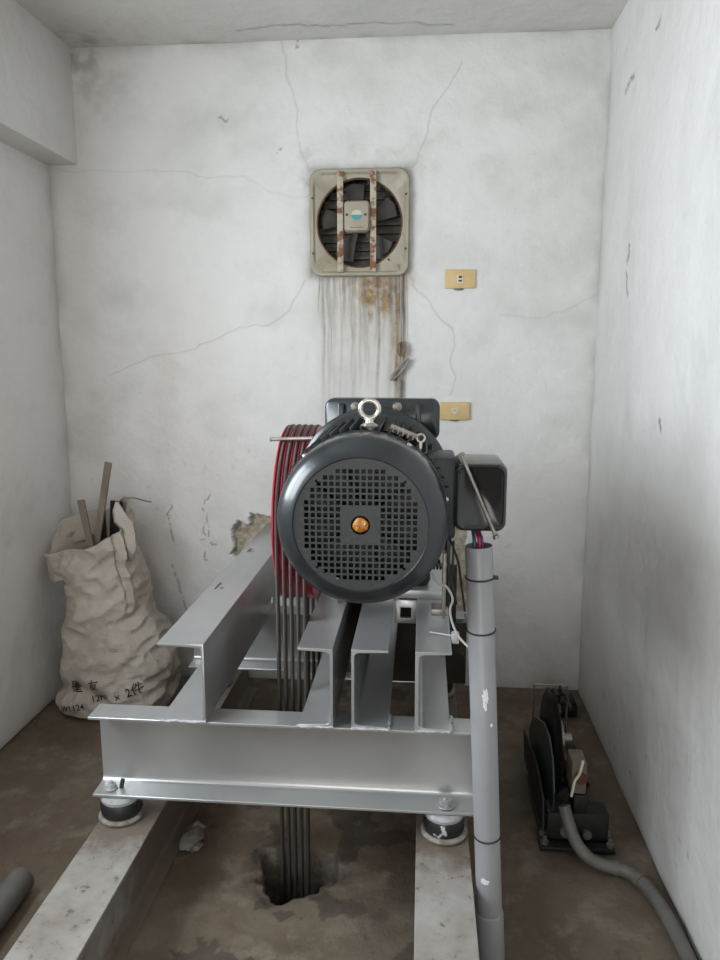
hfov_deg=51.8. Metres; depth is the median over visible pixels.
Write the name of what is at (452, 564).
cable
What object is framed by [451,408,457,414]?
socket
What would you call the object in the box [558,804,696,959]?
flexible hose
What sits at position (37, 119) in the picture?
beam
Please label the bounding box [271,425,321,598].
traction sheave
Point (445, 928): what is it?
concrete beam
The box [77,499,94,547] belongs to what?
wooden lath
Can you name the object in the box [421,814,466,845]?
pad
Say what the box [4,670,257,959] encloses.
concrete beam
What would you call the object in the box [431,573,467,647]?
wire
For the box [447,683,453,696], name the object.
pad
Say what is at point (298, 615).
rope
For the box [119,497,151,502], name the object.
wire
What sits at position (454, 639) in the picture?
clip
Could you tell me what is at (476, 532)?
wire
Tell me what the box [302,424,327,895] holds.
rope
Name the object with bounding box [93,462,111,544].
wooden lath
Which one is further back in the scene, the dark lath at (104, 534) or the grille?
the dark lath at (104, 534)
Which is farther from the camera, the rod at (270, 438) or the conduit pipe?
the rod at (270, 438)
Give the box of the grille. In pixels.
[293,458,427,589]
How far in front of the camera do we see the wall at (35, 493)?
3.02 m
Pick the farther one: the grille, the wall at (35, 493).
the wall at (35, 493)
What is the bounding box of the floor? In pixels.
[0,675,698,959]
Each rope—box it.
[274,424,309,904]
[281,424,315,901]
[289,424,320,898]
[296,424,314,897]
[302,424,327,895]
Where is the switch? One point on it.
(578, 803)
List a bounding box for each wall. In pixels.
[0,141,71,748]
[49,29,611,689]
[578,0,719,959]
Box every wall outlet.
[440,402,469,420]
[445,269,475,290]
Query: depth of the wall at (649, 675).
2.21 m
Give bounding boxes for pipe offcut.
[0,867,33,931]
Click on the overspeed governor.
(551, 763)
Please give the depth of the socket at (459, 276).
3.07 m
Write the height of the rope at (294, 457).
1.782 m
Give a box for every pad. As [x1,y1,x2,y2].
[99,797,144,826]
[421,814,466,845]
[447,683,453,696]
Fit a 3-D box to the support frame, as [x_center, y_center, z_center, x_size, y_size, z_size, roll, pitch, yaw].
[-0.149,0.541,2.645,1.065,0.457,1.406,1,10,5]
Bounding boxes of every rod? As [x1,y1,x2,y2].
[269,436,313,441]
[458,452,499,539]
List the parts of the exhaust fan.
fan blade, fan blade, fan blade, fan blade, fan blade, fan power cord, hanging cord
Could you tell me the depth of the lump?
2.28 m
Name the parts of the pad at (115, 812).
plate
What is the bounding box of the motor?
[277,398,507,602]
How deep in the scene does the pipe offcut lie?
2.02 m
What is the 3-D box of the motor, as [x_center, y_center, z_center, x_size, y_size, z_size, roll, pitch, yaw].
[0.076,0.029,1.758,0.522,0.454,0.444,1,10,5]
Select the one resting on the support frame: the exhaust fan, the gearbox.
the gearbox
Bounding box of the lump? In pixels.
[178,820,205,852]
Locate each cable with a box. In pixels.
[449,539,465,611]
[449,541,457,604]
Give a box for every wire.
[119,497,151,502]
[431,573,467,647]
[471,531,475,548]
[475,531,480,548]
[479,531,483,548]
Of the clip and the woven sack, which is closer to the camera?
the clip
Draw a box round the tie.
[570,760,584,796]
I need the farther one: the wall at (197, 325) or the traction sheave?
the wall at (197, 325)
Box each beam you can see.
[0,0,76,164]
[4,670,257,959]
[414,683,478,959]
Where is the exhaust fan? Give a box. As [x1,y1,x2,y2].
[309,168,409,397]
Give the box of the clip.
[429,631,458,643]
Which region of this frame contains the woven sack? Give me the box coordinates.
[44,496,180,718]
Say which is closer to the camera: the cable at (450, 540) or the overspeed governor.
the cable at (450, 540)
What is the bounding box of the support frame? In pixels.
[88,523,473,815]
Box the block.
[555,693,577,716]
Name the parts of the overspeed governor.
guard plate, plate, frame, trip lever, plate, frame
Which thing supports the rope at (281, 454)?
hanging from the traction sheave
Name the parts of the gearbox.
plate, plate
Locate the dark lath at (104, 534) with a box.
[101,511,106,540]
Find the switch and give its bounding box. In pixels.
[566,749,587,813]
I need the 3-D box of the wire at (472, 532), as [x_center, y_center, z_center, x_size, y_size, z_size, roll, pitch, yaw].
[0.261,0.179,1.717,0.010,0.146,0.047,-1,10,-4]
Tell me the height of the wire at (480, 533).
0.146 m
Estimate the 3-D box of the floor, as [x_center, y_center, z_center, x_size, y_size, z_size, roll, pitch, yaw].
[-0.361,1.570,1.292,2.350,0.527,4.546,1,10,5]
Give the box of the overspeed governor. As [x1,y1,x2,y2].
[523,683,614,853]
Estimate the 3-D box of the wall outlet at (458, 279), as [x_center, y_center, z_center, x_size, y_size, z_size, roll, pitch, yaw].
[0.416,-0.831,3.080,0.126,0.085,0.020,1,10,5]
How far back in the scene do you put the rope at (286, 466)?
2.14 m
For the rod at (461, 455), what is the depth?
1.64 m
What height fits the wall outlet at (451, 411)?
0.082 m
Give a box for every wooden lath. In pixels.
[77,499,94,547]
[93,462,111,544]
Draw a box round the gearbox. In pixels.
[325,397,450,618]
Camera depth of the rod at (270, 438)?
2.15 m
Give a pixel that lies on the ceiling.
(77, 23)
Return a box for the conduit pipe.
[464,542,504,959]
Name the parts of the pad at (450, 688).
plate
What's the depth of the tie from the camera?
2.23 m
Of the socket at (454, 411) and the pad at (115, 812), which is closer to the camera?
the pad at (115, 812)
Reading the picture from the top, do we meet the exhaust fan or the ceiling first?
the ceiling
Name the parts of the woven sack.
perforated strip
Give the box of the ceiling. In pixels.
[15,0,627,47]
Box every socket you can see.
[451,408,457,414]
[457,274,462,282]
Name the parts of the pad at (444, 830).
plate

